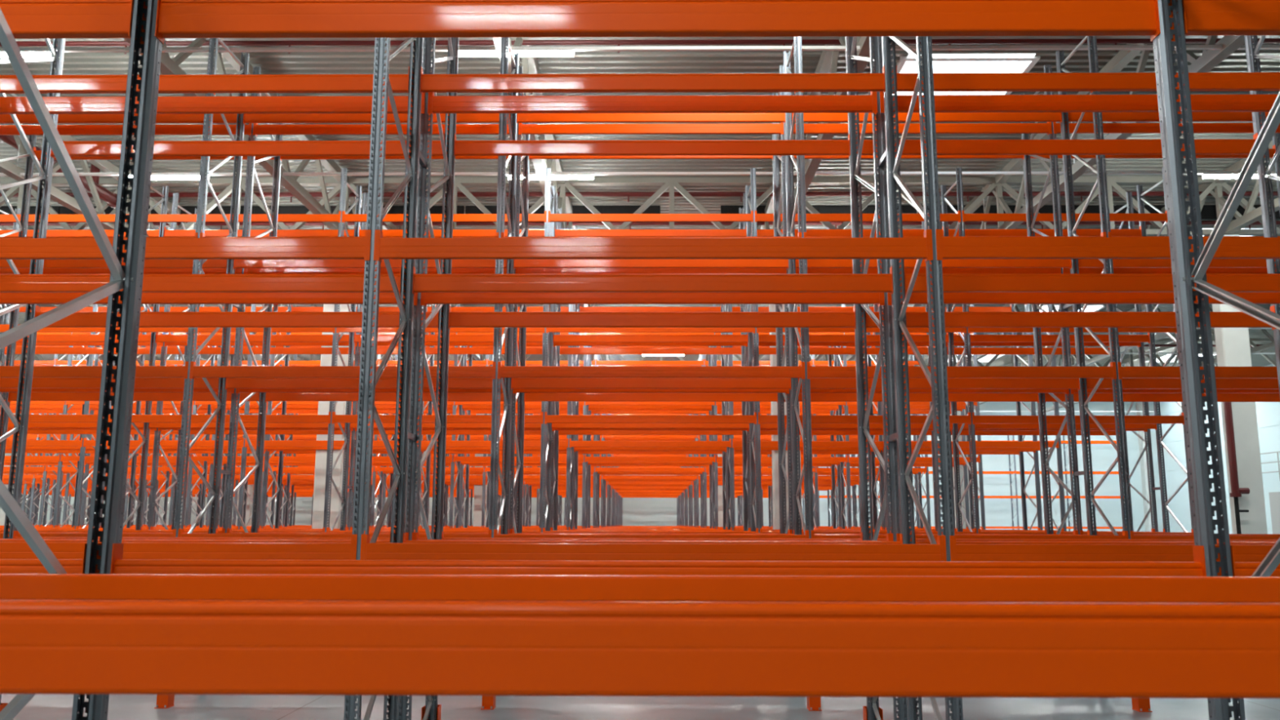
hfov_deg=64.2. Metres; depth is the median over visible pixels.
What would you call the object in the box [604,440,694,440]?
crossbeam
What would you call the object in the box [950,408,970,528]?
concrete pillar
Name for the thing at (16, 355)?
roof truss
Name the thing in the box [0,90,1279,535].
crossbeam
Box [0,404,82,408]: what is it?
crossbeam
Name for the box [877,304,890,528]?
upright
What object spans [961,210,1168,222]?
crossbeam
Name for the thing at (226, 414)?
upright
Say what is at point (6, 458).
crossbeam
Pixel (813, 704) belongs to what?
guard
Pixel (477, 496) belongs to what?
concrete pillar
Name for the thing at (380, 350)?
crossbeam
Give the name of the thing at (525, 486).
upright
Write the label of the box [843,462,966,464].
crossbeam
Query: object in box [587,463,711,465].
crossbeam
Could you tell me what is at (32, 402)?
crossbeam
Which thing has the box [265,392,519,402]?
crossbeam
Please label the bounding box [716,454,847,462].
crossbeam
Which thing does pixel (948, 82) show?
crossbeam
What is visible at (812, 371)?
crossbeam
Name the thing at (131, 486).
upright
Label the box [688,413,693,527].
upright
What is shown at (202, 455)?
upright
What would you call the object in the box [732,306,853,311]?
crossbeam
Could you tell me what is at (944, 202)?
upright
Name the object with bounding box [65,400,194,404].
crossbeam
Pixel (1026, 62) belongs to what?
window
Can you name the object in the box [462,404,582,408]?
crossbeam
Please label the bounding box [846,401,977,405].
crossbeam
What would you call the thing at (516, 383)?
crossbeam
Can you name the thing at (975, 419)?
crossbeam
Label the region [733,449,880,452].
crossbeam
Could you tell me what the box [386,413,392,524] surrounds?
upright
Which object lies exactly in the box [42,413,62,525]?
upright
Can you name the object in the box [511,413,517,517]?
upright
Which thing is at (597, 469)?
crossbeam
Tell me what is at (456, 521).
upright
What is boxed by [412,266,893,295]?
crossbeam
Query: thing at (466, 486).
upright
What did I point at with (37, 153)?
crossbeam
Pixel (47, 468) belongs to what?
crossbeam
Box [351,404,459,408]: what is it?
crossbeam
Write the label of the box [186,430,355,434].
crossbeam
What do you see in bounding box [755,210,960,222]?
crossbeam
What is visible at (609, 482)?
crossbeam
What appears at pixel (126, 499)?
upright
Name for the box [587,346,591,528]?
upright
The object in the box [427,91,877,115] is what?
crossbeam
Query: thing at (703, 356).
upright
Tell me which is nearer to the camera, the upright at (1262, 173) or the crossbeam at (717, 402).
the upright at (1262, 173)
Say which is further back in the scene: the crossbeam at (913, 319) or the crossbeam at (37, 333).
the crossbeam at (37, 333)
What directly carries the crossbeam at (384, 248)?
attached to the upright at (381, 62)
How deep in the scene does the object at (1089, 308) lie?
44.17 m
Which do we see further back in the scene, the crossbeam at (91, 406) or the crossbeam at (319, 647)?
the crossbeam at (91, 406)
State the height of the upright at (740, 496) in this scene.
9.100 m
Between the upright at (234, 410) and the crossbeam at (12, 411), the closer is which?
the upright at (234, 410)
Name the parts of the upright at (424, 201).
post, post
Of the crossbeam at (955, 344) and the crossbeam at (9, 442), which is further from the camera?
the crossbeam at (9, 442)
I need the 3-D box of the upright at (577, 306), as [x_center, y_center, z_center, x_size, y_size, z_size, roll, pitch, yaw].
[-1.729,2.022,27.137,0.140,9.100,1.104,0,-9,1]
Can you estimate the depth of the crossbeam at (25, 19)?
4.00 m
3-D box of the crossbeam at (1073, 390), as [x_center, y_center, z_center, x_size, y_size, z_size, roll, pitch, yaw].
[8.157,0.382,14.625,3.972,0.226,0.072,0,-9,1]
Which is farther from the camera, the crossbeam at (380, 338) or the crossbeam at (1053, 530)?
the crossbeam at (380, 338)
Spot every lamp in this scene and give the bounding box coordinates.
[0,50,51,57]
[128,174,209,179]
[458,48,574,57]
[507,173,594,179]
[642,354,684,355]
[1201,173,1275,178]
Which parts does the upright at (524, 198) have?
post, post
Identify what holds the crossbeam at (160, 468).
attached to the upright at (272, 515)
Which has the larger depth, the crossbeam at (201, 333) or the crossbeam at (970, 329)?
the crossbeam at (201, 333)
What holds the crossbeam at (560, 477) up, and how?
attached to the upright at (602, 481)
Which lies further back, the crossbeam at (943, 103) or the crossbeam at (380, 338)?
the crossbeam at (380, 338)
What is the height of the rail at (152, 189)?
1.729 m
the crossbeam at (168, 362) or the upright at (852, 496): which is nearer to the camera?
the crossbeam at (168, 362)
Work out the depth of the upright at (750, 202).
19.79 m
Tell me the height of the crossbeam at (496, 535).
0.226 m
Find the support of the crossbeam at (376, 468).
attached to the upright at (380, 484)
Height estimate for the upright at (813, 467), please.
9.100 m
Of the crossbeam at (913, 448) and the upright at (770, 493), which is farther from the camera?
the upright at (770, 493)
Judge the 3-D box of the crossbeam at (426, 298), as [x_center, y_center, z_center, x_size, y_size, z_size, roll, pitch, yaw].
[0.104,-0.575,8.775,3.972,0.226,0.072,0,-9,1]
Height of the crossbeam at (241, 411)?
0.226 m
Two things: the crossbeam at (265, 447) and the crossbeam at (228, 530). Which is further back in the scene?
the crossbeam at (265, 447)
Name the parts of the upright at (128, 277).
post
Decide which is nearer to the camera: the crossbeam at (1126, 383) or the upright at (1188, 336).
the upright at (1188, 336)
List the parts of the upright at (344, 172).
post, post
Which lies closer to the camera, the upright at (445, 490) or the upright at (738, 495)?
the upright at (445, 490)
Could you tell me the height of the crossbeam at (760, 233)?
0.226 m
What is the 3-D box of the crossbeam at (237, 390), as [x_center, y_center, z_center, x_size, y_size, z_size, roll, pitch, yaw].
[-3.842,0.376,14.735,3.972,0.226,0.072,0,-9,1]
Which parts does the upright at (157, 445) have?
post, post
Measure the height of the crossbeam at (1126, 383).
0.226 m
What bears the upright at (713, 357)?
on the floor
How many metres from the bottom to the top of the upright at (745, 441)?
9.100 m
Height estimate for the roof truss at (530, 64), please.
1.650 m
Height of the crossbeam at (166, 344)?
0.226 m
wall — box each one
[1,393,26,512]
[25,401,1145,531]
[1148,362,1279,533]
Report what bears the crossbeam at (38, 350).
attached to the upright at (6, 320)
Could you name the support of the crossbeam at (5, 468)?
attached to the upright at (44, 478)
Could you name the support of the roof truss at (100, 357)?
attached to the roof truss at (1271, 361)
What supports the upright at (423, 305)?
on the floor
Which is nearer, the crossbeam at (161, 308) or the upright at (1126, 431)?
the crossbeam at (161, 308)
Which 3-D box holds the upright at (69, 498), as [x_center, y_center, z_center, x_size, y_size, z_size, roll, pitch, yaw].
[-37.363,8.437,67.445,0.140,9.100,1.104,0,-9,1]
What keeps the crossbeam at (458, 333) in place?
attached to the upright at (586, 357)
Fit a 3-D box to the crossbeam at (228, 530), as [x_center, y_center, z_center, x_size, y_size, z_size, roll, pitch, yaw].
[-3.846,2.496,14.394,3.972,0.226,0.072,0,-9,1]
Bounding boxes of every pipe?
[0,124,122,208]
[0,191,1277,202]
[0,220,1279,229]
[955,344,1262,347]
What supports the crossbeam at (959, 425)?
attached to the upright at (1140, 194)
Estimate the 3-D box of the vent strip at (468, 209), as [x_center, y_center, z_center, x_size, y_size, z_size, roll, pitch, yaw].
[-2.297,-4.381,30.348,5.800,0.420,0.150,0,-9,1]
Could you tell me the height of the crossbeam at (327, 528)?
0.226 m
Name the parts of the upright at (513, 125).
post, post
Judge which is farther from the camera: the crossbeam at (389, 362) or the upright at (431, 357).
the crossbeam at (389, 362)
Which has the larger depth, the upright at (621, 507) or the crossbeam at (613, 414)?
the upright at (621, 507)
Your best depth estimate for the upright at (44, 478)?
37.26 m
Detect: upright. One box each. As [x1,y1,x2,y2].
[0,0,162,719]
[0,38,65,705]
[0,93,38,481]
[0,208,21,409]
[0,304,4,350]
[20,455,34,518]
[22,413,46,525]
[26,465,42,524]
[28,413,56,525]
[31,465,46,524]
[38,354,74,526]
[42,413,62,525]
[48,413,71,525]
[52,332,89,528]
[58,494,69,524]
[62,354,94,526]
[66,466,75,524]
[73,304,119,528]
[80,346,102,527]
[84,465,93,522]
[122,185,168,529]
[123,413,142,525]
[123,413,145,526]
[125,304,149,528]
[142,413,164,525]
[143,466,150,525]
[145,193,196,529]
[146,494,150,524]
[151,354,178,526]
[155,466,164,524]
[168,354,196,526]
[173,38,249,537]
[184,304,215,528]
[188,413,207,525]
[190,474,199,522]
[204,453,217,525]
[205,346,234,527]
[218,413,235,526]
[221,66,284,533]
[232,413,252,526]
[236,304,267,529]
[259,354,283,527]
[259,474,269,523]
[260,304,291,528]
[274,413,287,525]
[275,354,297,526]
[282,413,297,525]
[288,466,297,525]
[311,466,315,524]
[323,168,362,532]
[343,37,423,719]
[346,192,379,529]
[346,466,354,524]
[363,453,373,526]
[370,354,386,527]
[373,474,380,525]
[382,354,397,527]
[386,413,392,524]
[394,491,396,525]
[397,37,458,719]
[413,305,423,527]
[417,304,435,528]
[419,413,427,526]
[443,413,448,526]
[444,413,450,526]
[448,304,464,528]
[453,497,456,525]
[458,346,472,528]
[462,413,466,526]
[467,466,473,525]
[481,354,493,527]
[488,37,519,537]
[495,494,499,524]
[499,495,501,525]
[508,66,530,533]
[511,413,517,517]
[522,413,529,526]
[527,413,533,526]
[536,413,540,526]
[539,168,555,532]
[550,192,561,530]
[557,494,559,525]
[559,495,561,525]
[564,495,565,524]
[565,304,575,529]
[573,304,579,528]
[582,304,589,528]
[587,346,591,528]
[592,354,598,528]
[596,354,600,527]
[600,413,604,527]
[604,413,606,527]
[606,413,610,526]
[609,413,611,526]
[611,413,613,526]
[613,466,615,526]
[614,466,617,526]
[617,466,620,525]
[617,493,617,524]
[620,496,622,524]
[676,496,678,525]
[678,495,679,525]
[679,466,681,526]
[680,466,682,524]
[681,466,684,526]
[684,453,688,526]
[684,466,685,525]
[688,413,689,526]
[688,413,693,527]
[693,413,695,527]
[694,413,698,527]
[699,354,702,527]
[701,354,706,528]
[708,346,712,528]
[711,304,718,528]
[720,304,727,528]
[724,304,734,530]
[737,495,739,526]
[738,192,750,530]
[739,493,742,526]
[745,167,761,533]
[760,413,763,525]
[766,413,772,526]
[770,414,773,527]
[771,65,793,533]
[783,36,813,538]
[801,493,804,522]
[809,354,818,528]
[813,466,815,525]
[813,466,820,526]
[826,466,832,526]
[828,346,841,528]
[834,413,838,527]
[836,304,851,528]
[843,454,848,526]
[844,36,907,719]
[849,413,854,527]
[851,413,861,527]
[866,304,885,529]
[873,413,881,526]
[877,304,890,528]
[881,35,963,719]
[902,354,919,528]
[912,354,930,528]
[921,192,955,531]
[940,167,979,533]
[951,346,969,528]
[961,304,985,529]
[1007,435,1019,529]
[1011,304,1042,529]
[1019,64,1084,534]
[1031,304,1066,531]
[1055,35,1133,539]
[1062,435,1076,531]
[1108,191,1159,531]
[1119,431,1133,531]
[1136,167,1193,532]
[1152,0,1279,719]
[1244,35,1279,395]
[1267,92,1279,211]
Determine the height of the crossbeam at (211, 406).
0.226 m
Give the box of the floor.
[0,693,1279,719]
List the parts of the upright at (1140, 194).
post, post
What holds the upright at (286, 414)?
on the floor
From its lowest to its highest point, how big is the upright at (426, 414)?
9.100 m
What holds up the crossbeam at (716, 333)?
attached to the upright at (842, 481)
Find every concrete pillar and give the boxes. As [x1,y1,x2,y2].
[0,413,21,525]
[235,413,257,525]
[311,304,352,528]
[472,413,488,526]
[717,413,723,526]
[768,304,802,529]
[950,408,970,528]
[1212,234,1267,533]
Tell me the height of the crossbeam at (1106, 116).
0.226 m
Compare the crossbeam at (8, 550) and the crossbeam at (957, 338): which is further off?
the crossbeam at (957, 338)
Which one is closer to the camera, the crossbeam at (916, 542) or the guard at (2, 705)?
the crossbeam at (916, 542)
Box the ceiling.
[0,43,1279,366]
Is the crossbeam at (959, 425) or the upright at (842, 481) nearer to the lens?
the crossbeam at (959, 425)
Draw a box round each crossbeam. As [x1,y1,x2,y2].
[0,0,146,44]
[0,66,413,95]
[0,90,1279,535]
[0,92,425,114]
[0,113,240,124]
[0,123,251,135]
[0,213,129,222]
[0,226,162,236]
[0,229,371,261]
[0,259,231,268]
[0,266,405,295]
[0,268,242,274]
[0,292,417,305]
[0,324,119,332]
[0,361,188,378]
[0,377,222,390]
[0,388,234,393]
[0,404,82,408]
[0,409,98,413]
[0,437,82,447]
[0,446,94,449]
[0,528,176,538]
[0,528,212,533]
[0,532,408,540]
[0,533,357,559]
[0,533,395,542]
[0,542,102,573]
[0,573,1279,602]
[0,599,1279,698]
[1,427,156,431]
[1,429,178,435]
[2,414,111,422]
[2,422,146,427]
[3,465,44,471]
[4,306,144,312]
[4,346,186,355]
[4,400,65,404]
[4,448,94,450]
[4,450,133,453]
[4,453,60,461]
[4,463,93,465]
[7,392,262,402]
[13,530,435,539]
[15,342,163,346]
[16,333,154,342]
[31,146,276,159]
[34,305,442,329]
[36,332,71,334]
[44,465,151,471]
[50,133,448,158]
[55,359,159,364]
[60,453,191,461]
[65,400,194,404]
[71,332,199,334]
[83,437,244,447]
[88,404,208,408]
[106,446,258,449]
[110,542,1206,576]
[122,527,324,532]
[128,449,266,451]
[128,463,223,466]
[128,474,222,478]
[131,411,330,423]
[132,409,226,413]
[136,450,279,453]
[138,327,334,333]
[147,210,341,222]
[147,306,288,311]
[148,422,346,429]
[155,0,1160,44]
[155,332,351,342]
[155,466,263,471]
[157,427,353,431]
[163,226,356,236]
[163,359,270,364]
[164,342,357,346]
[177,528,491,537]
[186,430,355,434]
[186,525,311,528]
[189,361,495,379]
[191,347,359,354]
[191,453,315,461]
[195,400,318,405]
[200,332,321,334]
[210,404,318,408]
[213,92,439,95]
[225,377,506,390]
[226,528,279,533]
[231,475,314,478]
[233,259,509,269]
[234,434,316,437]
[235,388,502,394]
[238,409,318,413]
[243,113,512,124]
[243,267,509,274]
[244,438,399,447]
[253,123,509,136]
[257,528,517,533]
[263,446,398,449]
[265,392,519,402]
[268,466,373,471]
[275,359,378,364]
[280,155,523,160]
[283,450,423,454]
[291,304,431,311]
[326,527,541,532]
[331,411,543,423]
[336,327,544,333]
[342,210,546,222]
[349,422,548,429]
[349,454,452,462]
[351,400,453,405]
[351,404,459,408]
[351,409,466,413]
[353,332,550,342]
[354,427,541,431]
[358,342,542,346]
[359,226,544,236]
[360,533,946,561]
[373,229,933,262]
[373,430,541,435]
[374,466,484,471]
[376,347,554,354]
[378,359,486,364]
[402,533,902,543]
[411,532,893,541]
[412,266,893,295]
[416,438,568,447]
[417,526,567,529]
[420,66,885,95]
[420,292,884,306]
[421,446,566,449]
[421,475,504,478]
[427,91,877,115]
[430,451,566,454]
[435,304,568,311]
[441,531,862,540]
[448,305,855,329]
[453,133,850,157]
[453,454,583,462]
[454,401,584,405]
[457,332,585,334]
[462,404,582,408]
[470,410,582,413]
[484,466,594,471]
[487,359,595,365]
[493,529,808,538]
[497,361,804,379]
[501,231,801,237]
[507,528,794,534]
[511,377,791,390]
[511,475,601,479]
[512,388,789,394]
[512,435,602,438]
[513,258,788,269]
[515,267,786,274]
[516,112,785,123]
[518,122,783,135]
[521,528,780,533]
[524,392,777,402]
[524,481,607,484]
[528,155,773,159]
[542,528,758,533]
[544,412,756,424]
[546,327,755,333]
[547,210,753,222]
[550,527,751,531]
[551,422,749,429]
[551,428,748,431]
[553,334,747,342]
[553,342,747,346]
[555,229,746,236]
[558,430,742,435]
[560,346,741,354]
[568,438,731,448]
[568,526,732,530]
[573,446,726,450]
[573,449,726,452]
[577,451,722,453]
[579,305,720,311]
[584,454,715,462]
[585,401,715,405]
[586,332,714,334]
[587,462,712,464]
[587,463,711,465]
[588,404,711,408]
[588,408,711,410]
[591,346,708,347]
[591,410,709,414]
[591,464,709,466]
[594,525,705,528]
[595,359,703,365]
[595,466,705,472]
[597,471,702,473]
[602,475,697,479]
[603,435,697,438]
[604,437,694,439]
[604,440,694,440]
[608,481,691,484]
[609,484,689,485]
[613,413,686,415]
[613,453,686,456]
[613,486,686,488]
[704,359,813,365]
[715,332,844,334]
[715,401,845,405]
[716,404,838,408]
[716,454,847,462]
[717,410,830,414]
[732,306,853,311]
[732,438,888,448]
[733,447,883,450]
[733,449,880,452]
[733,451,871,454]
[745,430,932,435]
[749,226,943,236]
[751,332,948,343]
[752,342,934,346]
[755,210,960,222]
[756,327,966,333]
[758,412,971,424]
[759,346,928,355]
[760,423,952,429]
[760,428,937,431]
[760,528,976,533]
[778,155,1024,159]
[782,392,1039,403]
[789,112,1062,123]
[790,121,1052,135]
[792,258,1071,269]
[795,267,1061,273]
[795,377,1079,390]
[795,388,1069,394]
[799,530,1089,535]
[800,91,1092,93]
[804,231,1106,237]
[806,361,1116,380]
[810,529,1128,539]
[813,359,919,364]
[816,466,926,472]
[832,410,951,413]
[841,404,965,409]
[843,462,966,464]
[844,332,973,334]
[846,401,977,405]
[848,454,980,462]
[855,132,1257,155]
[861,305,1276,329]
[868,532,1277,541]
[869,304,1011,311]
[874,451,1019,455]
[880,91,1277,112]
[881,450,1035,452]
[887,292,1279,305]
[887,447,1040,451]
[891,65,1279,93]
[896,533,1276,542]
[899,266,1279,293]
[906,440,1058,448]
[909,533,1275,544]
[934,347,1114,354]
[935,229,1279,260]
[937,431,1119,435]
[945,342,1141,347]
[946,226,1142,236]
[949,428,1147,431]
[949,535,1274,561]
[951,332,1150,343]
[954,529,1078,534]
[955,423,1156,430]
[955,530,1005,531]
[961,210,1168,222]
[968,327,1177,333]
[972,412,1184,424]
[973,494,1017,497]
[977,528,1193,533]
[1026,144,1275,159]
[1041,392,1279,402]
[1050,529,1279,534]
[1053,121,1279,133]
[1062,267,1276,273]
[1065,111,1269,122]
[1071,388,1279,394]
[1074,258,1278,268]
[1083,377,1279,390]
[1107,231,1279,237]
[1117,361,1277,379]
[1129,530,1279,539]
[1168,0,1279,41]
[1214,545,1279,576]
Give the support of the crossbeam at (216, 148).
attached to the upright at (46, 177)
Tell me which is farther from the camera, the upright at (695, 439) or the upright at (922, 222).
the upright at (695, 439)
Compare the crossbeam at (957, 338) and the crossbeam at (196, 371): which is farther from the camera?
the crossbeam at (957, 338)
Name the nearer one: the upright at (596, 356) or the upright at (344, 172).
the upright at (344, 172)
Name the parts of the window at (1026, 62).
light rail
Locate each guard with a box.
[0,702,8,711]
[154,694,174,708]
[421,704,441,719]
[480,695,495,709]
[806,697,822,711]
[862,706,883,719]
[1131,697,1152,711]
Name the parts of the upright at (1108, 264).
post, post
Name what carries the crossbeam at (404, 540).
attached to the upright at (940, 396)
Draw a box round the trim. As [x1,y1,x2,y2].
[1135,401,1154,531]
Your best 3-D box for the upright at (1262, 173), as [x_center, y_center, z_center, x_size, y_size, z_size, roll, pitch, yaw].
[6.107,-0.866,9.093,0.140,9.100,1.508,0,-9,1]
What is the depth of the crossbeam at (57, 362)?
37.69 m
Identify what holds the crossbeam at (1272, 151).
attached to the upright at (1275, 140)
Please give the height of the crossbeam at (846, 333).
0.226 m
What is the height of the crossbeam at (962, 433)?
0.226 m
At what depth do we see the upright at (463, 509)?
54.64 m
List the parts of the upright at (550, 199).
post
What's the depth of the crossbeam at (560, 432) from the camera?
21.63 m
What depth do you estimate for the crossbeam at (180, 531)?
12.89 m
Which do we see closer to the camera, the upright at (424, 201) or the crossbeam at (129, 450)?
the upright at (424, 201)
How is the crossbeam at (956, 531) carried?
attached to the upright at (922, 222)
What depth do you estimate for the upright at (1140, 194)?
19.89 m
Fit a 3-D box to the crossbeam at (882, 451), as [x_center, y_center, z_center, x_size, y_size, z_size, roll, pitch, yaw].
[8.265,2.287,26.472,3.972,0.226,0.072,0,-9,1]
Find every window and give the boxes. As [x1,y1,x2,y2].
[0,53,1275,176]
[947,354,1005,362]
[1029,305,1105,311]
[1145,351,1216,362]
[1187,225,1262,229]
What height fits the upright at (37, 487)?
9.100 m
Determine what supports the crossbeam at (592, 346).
attached to the upright at (709, 355)
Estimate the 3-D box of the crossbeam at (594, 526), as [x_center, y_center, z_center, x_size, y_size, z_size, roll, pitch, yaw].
[0.356,6.070,36.564,3.972,0.226,0.072,0,-9,1]
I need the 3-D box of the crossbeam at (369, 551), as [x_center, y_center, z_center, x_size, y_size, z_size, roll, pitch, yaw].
[0.086,1.306,6.946,3.972,0.226,0.072,0,-9,1]
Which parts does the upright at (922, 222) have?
post, post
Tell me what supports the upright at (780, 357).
on the floor
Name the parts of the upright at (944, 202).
post, post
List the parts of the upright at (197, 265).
post, post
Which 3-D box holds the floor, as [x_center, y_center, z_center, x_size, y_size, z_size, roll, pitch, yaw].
[-4.431,6.723,27.117,82.600,0.200,95.600,0,-9,1]
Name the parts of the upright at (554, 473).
post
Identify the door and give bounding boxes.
[1268,491,1279,533]
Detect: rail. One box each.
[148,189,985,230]
[973,410,1154,412]
[985,346,1275,354]
[1195,327,1271,328]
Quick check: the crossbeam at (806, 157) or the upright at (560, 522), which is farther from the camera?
the upright at (560, 522)
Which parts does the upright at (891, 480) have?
post, post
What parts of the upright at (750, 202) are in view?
post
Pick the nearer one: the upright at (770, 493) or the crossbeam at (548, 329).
the crossbeam at (548, 329)
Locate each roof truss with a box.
[0,93,401,360]
[0,177,1279,235]
[0,225,304,360]
[1,338,1276,366]
[1,350,87,360]
[5,304,204,360]
[123,38,504,360]
[492,37,609,360]
[716,36,874,360]
[814,35,1253,360]
[917,137,1279,366]
[973,303,1257,406]
[1042,305,1279,413]
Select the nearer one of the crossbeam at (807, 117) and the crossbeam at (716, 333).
the crossbeam at (807, 117)
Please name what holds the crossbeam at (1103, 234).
attached to the upright at (1108, 264)
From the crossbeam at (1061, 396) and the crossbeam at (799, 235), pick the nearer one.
the crossbeam at (799, 235)
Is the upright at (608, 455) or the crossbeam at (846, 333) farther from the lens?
the upright at (608, 455)
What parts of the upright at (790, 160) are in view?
post, post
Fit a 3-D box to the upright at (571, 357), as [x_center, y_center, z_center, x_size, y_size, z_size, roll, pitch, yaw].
[-1.742,1.782,25.649,0.140,9.100,1.104,0,-9,1]
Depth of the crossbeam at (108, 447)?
26.18 m
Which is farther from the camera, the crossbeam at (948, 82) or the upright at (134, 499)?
the upright at (134, 499)
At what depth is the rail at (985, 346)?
45.99 m
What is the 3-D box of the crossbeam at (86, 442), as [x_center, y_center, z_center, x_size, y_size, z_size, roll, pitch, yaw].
[-11.747,2.039,25.168,3.972,0.226,0.072,0,-9,1]
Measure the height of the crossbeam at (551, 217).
0.226 m
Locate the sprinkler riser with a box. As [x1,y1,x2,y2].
[1222,401,1249,533]
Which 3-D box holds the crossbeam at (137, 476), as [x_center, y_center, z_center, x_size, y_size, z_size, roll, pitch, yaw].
[-19.585,4.894,43.013,3.972,0.226,0.072,0,-9,1]
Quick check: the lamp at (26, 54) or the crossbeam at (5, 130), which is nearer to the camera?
the crossbeam at (5, 130)
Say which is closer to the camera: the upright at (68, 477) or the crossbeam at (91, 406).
the crossbeam at (91, 406)
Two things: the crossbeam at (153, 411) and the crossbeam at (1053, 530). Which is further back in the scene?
the crossbeam at (153, 411)
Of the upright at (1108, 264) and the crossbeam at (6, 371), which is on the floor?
the upright at (1108, 264)
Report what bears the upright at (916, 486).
on the floor
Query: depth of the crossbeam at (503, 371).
13.18 m
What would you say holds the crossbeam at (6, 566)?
attached to the upright at (128, 277)
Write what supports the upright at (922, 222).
on the floor
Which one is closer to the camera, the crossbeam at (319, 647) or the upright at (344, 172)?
the crossbeam at (319, 647)
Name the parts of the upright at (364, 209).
post, post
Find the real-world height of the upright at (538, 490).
9.100 m
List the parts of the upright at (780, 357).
post, post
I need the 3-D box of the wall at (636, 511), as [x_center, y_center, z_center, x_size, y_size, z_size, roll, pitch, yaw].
[-3.989,8.454,75.312,82.600,11.690,0.120,0,-9,1]
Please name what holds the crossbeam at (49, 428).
attached to the upright at (6, 320)
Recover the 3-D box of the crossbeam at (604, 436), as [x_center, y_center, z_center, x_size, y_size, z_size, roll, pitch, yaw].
[0.417,3.192,43.104,3.972,0.226,0.072,0,-9,1]
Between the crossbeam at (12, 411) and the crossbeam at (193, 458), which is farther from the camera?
the crossbeam at (12, 411)
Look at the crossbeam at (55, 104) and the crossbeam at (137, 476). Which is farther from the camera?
the crossbeam at (137, 476)
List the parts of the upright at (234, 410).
post, post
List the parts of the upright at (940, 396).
post, post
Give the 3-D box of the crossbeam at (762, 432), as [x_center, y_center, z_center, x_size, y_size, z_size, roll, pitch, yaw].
[4.221,1.499,21.620,3.972,0.226,0.072,0,-9,1]
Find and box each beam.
[0,38,1279,53]
[0,44,1279,52]
[14,35,1279,41]
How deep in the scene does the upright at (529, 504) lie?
51.05 m
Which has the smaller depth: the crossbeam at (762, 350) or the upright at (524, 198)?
the upright at (524, 198)
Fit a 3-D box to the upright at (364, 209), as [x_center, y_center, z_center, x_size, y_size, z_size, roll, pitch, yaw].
[-5.785,1.035,21.051,0.140,9.100,1.508,0,-9,1]
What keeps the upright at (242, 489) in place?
on the floor
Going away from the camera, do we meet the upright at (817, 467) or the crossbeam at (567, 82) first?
the crossbeam at (567, 82)
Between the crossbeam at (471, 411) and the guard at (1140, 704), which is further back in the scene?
the crossbeam at (471, 411)
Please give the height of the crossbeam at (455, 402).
0.226 m
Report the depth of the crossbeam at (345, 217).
19.76 m
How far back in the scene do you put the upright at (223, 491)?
33.30 m
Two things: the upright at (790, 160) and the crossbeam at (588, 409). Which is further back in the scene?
the crossbeam at (588, 409)
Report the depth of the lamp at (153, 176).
22.59 m
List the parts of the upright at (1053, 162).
post, post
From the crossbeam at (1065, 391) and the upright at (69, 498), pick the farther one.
the upright at (69, 498)
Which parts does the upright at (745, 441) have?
post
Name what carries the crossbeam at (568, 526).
attached to the upright at (571, 357)
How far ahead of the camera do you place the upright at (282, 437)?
27.17 m
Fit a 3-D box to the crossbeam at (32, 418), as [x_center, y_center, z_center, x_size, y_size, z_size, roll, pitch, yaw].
[-11.801,1.086,19.244,3.972,0.226,0.072,0,-9,1]
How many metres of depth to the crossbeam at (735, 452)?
27.51 m
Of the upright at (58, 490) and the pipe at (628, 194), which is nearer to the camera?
the pipe at (628, 194)
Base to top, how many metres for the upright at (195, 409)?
9.100 m
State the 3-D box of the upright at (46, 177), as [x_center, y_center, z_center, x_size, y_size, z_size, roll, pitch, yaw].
[-5.893,-0.871,9.204,0.140,9.100,1.508,0,-9,1]
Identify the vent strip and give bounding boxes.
[0,205,74,214]
[74,205,269,213]
[269,205,464,213]
[465,205,660,213]
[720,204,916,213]
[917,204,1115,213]
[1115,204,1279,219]
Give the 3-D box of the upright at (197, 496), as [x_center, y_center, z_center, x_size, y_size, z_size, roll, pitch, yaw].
[-29.363,8.440,67.372,0.140,9.100,1.104,0,-9,1]
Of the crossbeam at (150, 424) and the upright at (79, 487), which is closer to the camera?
the crossbeam at (150, 424)
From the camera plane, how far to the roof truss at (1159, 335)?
47.16 m
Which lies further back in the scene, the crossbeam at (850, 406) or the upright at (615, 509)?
the upright at (615, 509)
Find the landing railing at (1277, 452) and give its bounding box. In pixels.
[1260,451,1279,480]
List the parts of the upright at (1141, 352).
post, post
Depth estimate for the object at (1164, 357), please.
58.96 m
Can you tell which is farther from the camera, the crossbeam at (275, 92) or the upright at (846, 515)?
the upright at (846, 515)
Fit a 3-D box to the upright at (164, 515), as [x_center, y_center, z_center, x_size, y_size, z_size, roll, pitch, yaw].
[-17.634,3.681,37.644,0.140,9.100,1.104,0,-9,1]
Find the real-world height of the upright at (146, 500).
9.100 m
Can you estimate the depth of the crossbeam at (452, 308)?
28.22 m
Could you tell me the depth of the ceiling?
26.73 m
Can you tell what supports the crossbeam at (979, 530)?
attached to the upright at (944, 202)
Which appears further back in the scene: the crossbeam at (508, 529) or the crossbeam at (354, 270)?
the crossbeam at (354, 270)
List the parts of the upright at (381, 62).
post, post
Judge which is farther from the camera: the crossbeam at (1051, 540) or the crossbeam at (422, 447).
the crossbeam at (422, 447)
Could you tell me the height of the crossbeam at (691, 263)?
0.226 m
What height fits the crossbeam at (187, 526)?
0.226 m
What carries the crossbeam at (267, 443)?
attached to the upright at (242, 489)
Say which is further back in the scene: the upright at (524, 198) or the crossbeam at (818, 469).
the crossbeam at (818, 469)
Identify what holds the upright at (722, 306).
on the floor
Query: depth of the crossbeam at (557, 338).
20.42 m

